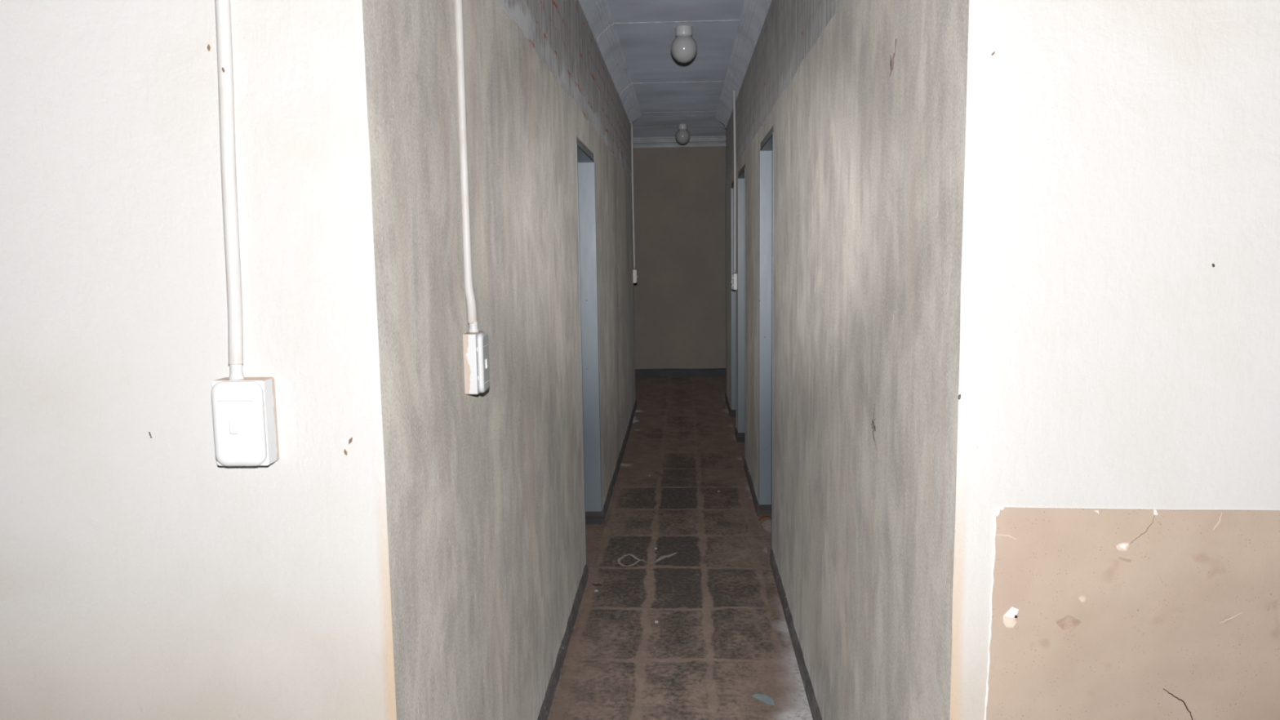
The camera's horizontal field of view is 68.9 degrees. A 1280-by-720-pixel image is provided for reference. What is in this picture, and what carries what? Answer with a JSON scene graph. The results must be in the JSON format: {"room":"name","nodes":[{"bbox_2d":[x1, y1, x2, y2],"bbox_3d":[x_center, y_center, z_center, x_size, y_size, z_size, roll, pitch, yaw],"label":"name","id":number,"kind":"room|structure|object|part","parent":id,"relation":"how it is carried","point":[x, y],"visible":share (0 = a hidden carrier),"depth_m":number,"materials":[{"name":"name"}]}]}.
{"room":"abandoned building hallway","nodes":[
{"label":"abandoned building hallway","id":0,"kind":"room"},
{"bbox_2d":[361,0,635,719],"bbox_3d":[-0.293,-0.469,5.089,0.140,2.720,7.421,0,7,3],"label":"wall","id":1,"kind":"structure","parent":0,"point":[485,495],"depth_m":2.23,"materials":[{"name":"grey paint"}]},
{"bbox_2d":[454,0,479,332],"bbox_3d":[-0.366,-0.706,1.901,0.032,1.304,0.024,0,7,3],"label":"conduit pipe","id":2,"kind":"object","parent":1,"relation":"attached to","point":[468,286],"visible":1,"depth_m":1.93,"materials":[{"name":"white plastic"}]},
{"bbox_2d":[462,330,489,394],"bbox_3d":[-0.345,0.004,1.988,0.043,0.128,0.079,0,7,3],"label":"light switch","id":3,"kind":"object","parent":1,"relation":"attached to","point":[476,344],"visible":0.99,"depth_m":1.95,"materials":[{"name":"white plastic"}]},
{"bbox_3d":[-0.332,0.004,1.988,0.010,0.126,0.076,-1,7,2],"label":"plate","id":4,"kind":"part","parent":3,"relation":"part of","materials":[{"name":"white plastic"}]},
{"bbox_2d":[537,399,636,719],"bbox_3d":[-0.200,0.845,5.245,0.018,0.069,7.420,-1,7,3],"label":"baseboard","id":5,"kind":"structure","parent":1,"relation":"attached to","point":[544,710],"depth_m":3.69,"materials":[{"name":"grey paint"}]},
{"bbox_2d":[576,137,602,564],"bbox_3d":[-0.313,-0.038,4.588,0.146,1.985,0.844,0,7,3],"label":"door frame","id":6,"kind":"structure","parent":1,"relation":"in","point":[586,183],"depth_m":4.97,"materials":[{"name":"blue wood"}]},
{"bbox_2d":[578,0,641,124],"bbox_3d":[-1.561,-1.761,5.029,2.835,0.108,7.531,0,7,3],"label":"crown molding","id":7,"kind":"structure","parent":1,"relation":"attached to","point":[597,14],"depth_m":5.57,"materials":[{"name":"paint"}]},
{"bbox_2d":[631,123,635,269],"bbox_3d":[-0.063,-1.494,8.554,0.024,1.317,0.019,0,7,3],"label":"conduit pipe","id":8,"kind":"object","parent":1,"relation":"attached to","point":[632,139],"visible":1,"depth_m":8.55,"materials":[{"name":"white plastic"}]},
{"bbox_2d":[632,269,637,283],"bbox_3d":[-0.043,-0.776,8.641,0.042,0.125,0.079,0,7,3],"label":"light switch","id":9,"kind":"object","parent":1,"relation":"attached to","point":[634,271],"visible":1,"depth_m":8.60,"materials":[{"name":"white plastic"}]},
{"bbox_3d":[-0.031,-0.776,8.640,0.010,0.123,0.075,0,7,3],"label":"plate","id":10,"kind":"part","parent":9,"relation":"part of","materials":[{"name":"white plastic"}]},
{"bbox_2d":[0,0,1279,719],"bbox_3d":[0.069,-0.035,1.448,6.400,2.720,0.163,0,7,3],"label":"wall","id":11,"kind":"structure","parent":0,"point":[143,577],"depth_m":1.38,"materials":[{"name":"beige paint"}]},
{"bbox_2d":[214,0,244,379],"bbox_3d":[-0.603,-0.670,1.306,0.033,1.406,0.032,0,7,3],"label":"conduit pipe","id":12,"kind":"object","parent":11,"relation":"attached to","point":[223,10],"visible":1,"depth_m":1.35,"materials":[{"name":"white plastic"}]},
{"bbox_2d":[211,377,279,466],"bbox_3d":[-0.589,0.092,1.387,0.079,0.128,0.050,0,7,3],"label":"light switch","id":13,"kind":"object","parent":11,"relation":"attached to","point":[245,423],"visible":1,"depth_m":1.37,"materials":[{"name":"white plastic"}]},
{"bbox_2d":[983,507,1279,719],"bbox_3d":[0.916,0.587,1.423,0.786,0.744,0.005,0,7,3],"label":"plaster","id":14,"kind":"object","parent":11,"relation":"attached to","point":[1096,614],"visible":1,"depth_m":1.41,"materials":[{"name":"beige paint"}]},
{"bbox_2d":[607,0,744,137],"bbox_3d":[0.182,-1.782,4.162,6.400,0.105,13.100,0,7,3],"label":"ceiling","id":15,"kind":"structure","parent":0,"point":[670,93],"depth_m":6.13,"materials":[{"name":"paint"}]},
{"bbox_2d":[675,124,689,144],"bbox_3d":[0.431,-2.274,9.405,0.149,0.193,0.149,0,7,3],"label":"globe light","id":16,"kind":"object","parent":15,"relation":"attached to","point":[682,135],"visible":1,"depth_m":9.36,"materials":[{"name":"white glass"}]},
{"bbox_2d":[671,25,697,62],"bbox_3d":[0.247,-1.768,5.239,0.149,0.193,0.149,0,7,3],"label":"globe light","id":17,"kind":"object","parent":15,"relation":"attached to","point":[683,46],"visible":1,"depth_m":5.19,"materials":[{"name":"white glass"}]},
{"bbox_2d":[546,376,813,719],"bbox_3d":[0.223,1.025,4.501,6.400,0.120,13.100,0,7,3],"label":"floor","id":18,"kind":"structure","parent":0,"point":[721,638],"depth_m":4.08,"materials":[{"name":"worn brown linoleum"},{"name":"dirt"}]},
{"bbox_2d":[617,552,676,566],"bbox_3d":[0.039,0.960,4.501,0.295,0.008,0.180,-1,7,-2],"label":"strip","id":19,"kind":"object","parent":18,"relation":"on","point":[661,557],"visible":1,"depth_m":4.50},
{"bbox_2d":[751,693,775,706],"bbox_3d":[0.420,1.128,3.101,0.039,0.002,0.100,-6,9,-37],"label":"chip","id":20,"kind":"object","parent":18,"relation":"on","point":[764,698],"visible":1,"depth_m":3.10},
{"bbox_2d":[761,519,771,533],"bbox_3d":[0.733,0.892,5.003,0.161,0.026,0.279,0,7,3],"label":"rubble heap","id":21,"kind":"object","parent":18,"relation":"on","point":[766,524],"visible":0.36,"depth_m":5.00,"materials":[{"name":"grey concrete"}]},
{"bbox_2d":[758,514,771,520],"bbox_3d":[0.687,0.863,5.100,0.081,0.029,0.034,-2,7,-12],"label":"dry leaf","id":22,"kind":"object","parent":21,"relation":"on","point":[763,515],"visible":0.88,"depth_m":5.10,"materials":[{"name":"brown plant"}]},
{"bbox_2d":[633,146,726,368],"bbox_3d":[0.501,-1.165,10.751,6.400,2.720,0.150,0,7,3],"label":"wall","id":23,"kind":"structure","parent":0,"point":[679,193],"depth_m":10.68,"materials":[{"name":"paint"}]},
{"bbox_2d":[632,135,726,147],"bbox_3d":[0.477,-2.450,10.480,6.400,0.105,0.105,0,7,3],"label":"crown molding","id":24,"kind":"structure","parent":23,"relation":"attached to","point":[721,140],"depth_m":10.49,"materials":[{"name":"paint"}]},
{"bbox_2d":[635,368,726,377],"bbox_3d":[0.515,0.147,10.828,6.400,0.097,0.012,0,7,3],"label":"baseboard","id":25,"kind":"structure","parent":23,"relation":"attached to","point":[714,371],"depth_m":10.82,"materials":[{"name":"wood"}]},
{"bbox_2d":[725,0,968,719],"bbox_3d":[0.723,-0.498,5.201,0.140,2.720,7.698,0,7,3],"label":"wall","id":26,"kind":"structure","parent":0,"point":[868,162],"depth_m":2.16,"materials":[{"name":"grey paint"}]},
{"bbox_2d":[730,180,736,426],"bbox_3d":[0.843,-0.455,7.711,0.146,2.030,0.784,0,7,3],"label":"door","id":27,"kind":"structure","parent":26,"relation":"in","point":[733,292],"depth_m":8.09,"materials":[{"name":"blue wood"}]},
{"bbox_2d":[731,273,737,289],"bbox_3d":[0.724,-0.604,7.184,0.045,0.125,0.079,0,7,3],"label":"light switch","id":28,"kind":"object","parent":26,"relation":"attached to","point":[734,276],"visible":1,"depth_m":7.15,"materials":[{"name":"white plastic"}]},
{"bbox_3d":[0.710,-0.604,7.185,0.010,0.123,0.075,0,7,6],"label":"plate","id":29,"kind":"part","parent":28,"relation":"part of","materials":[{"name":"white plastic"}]},
{"bbox_2d":[733,90,736,273],"bbox_3d":[0.718,-1.362,7.092,0.026,1.398,0.019,0,7,3],"label":"conduit pipe","id":30,"kind":"object","parent":26,"relation":"attached to","point":[734,92],"visible":0.9,"depth_m":7.08,"materials":[{"name":"white plastic"}]},
{"bbox_2d":[737,164,745,458],"bbox_3d":[0.794,-0.333,6.664,0.146,2.040,0.854,0,7,3],"label":"door","id":31,"kind":"structure","parent":26,"relation":"in","point":[741,175],"depth_m":7.04,"materials":[{"name":"blue wood"}]},
{"bbox_2d":[715,0,772,128],"bbox_3d":[1.982,-1.812,5.021,2.885,0.106,7.808,0,7,3],"label":"crown molding","id":32,"kind":"structure","parent":26,"relation":"attached to","point":[754,12],"depth_m":5.62,"materials":[{"name":"paint"}]},
{"bbox_2d":[758,126,773,549],"bbox_3d":[0.703,-0.094,4.700,0.146,2.040,0.774,0,7,3],"label":"door","id":33,"kind":"structure","parent":26,"relation":"in","point":[766,152],"depth_m":5.05,"materials":[{"name":"blue wood"}]},
{"bbox_2d":[724,393,822,719],"bbox_3d":[0.667,0.819,5.363,0.011,0.069,7.700,0,7,3],"label":"baseboard","id":34,"kind":"structure","parent":26,"relation":"attached to","point":[815,710],"depth_m":3.63,"materials":[{"name":"grey paint"}]},
{"bbox_2d":[871,404,876,448],"bbox_3d":[0.505,0.143,2.016,0.005,0.096,0.054,0,7,3],"label":"crack","id":35,"kind":"object","parent":26,"relation":"on","point":[874,405],"visible":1,"depth_m":2.02,"materials":[{"name":"grey paint"}]},
{"bbox_2d":[889,39,896,75],"bbox_3d":[0.490,-0.586,1.809,0.004,0.061,0.050,0,7,3],"label":"moth","id":36,"kind":"object","parent":26,"relation":"attached to","point":[891,60],"visible":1,"depth_m":1.81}
]}

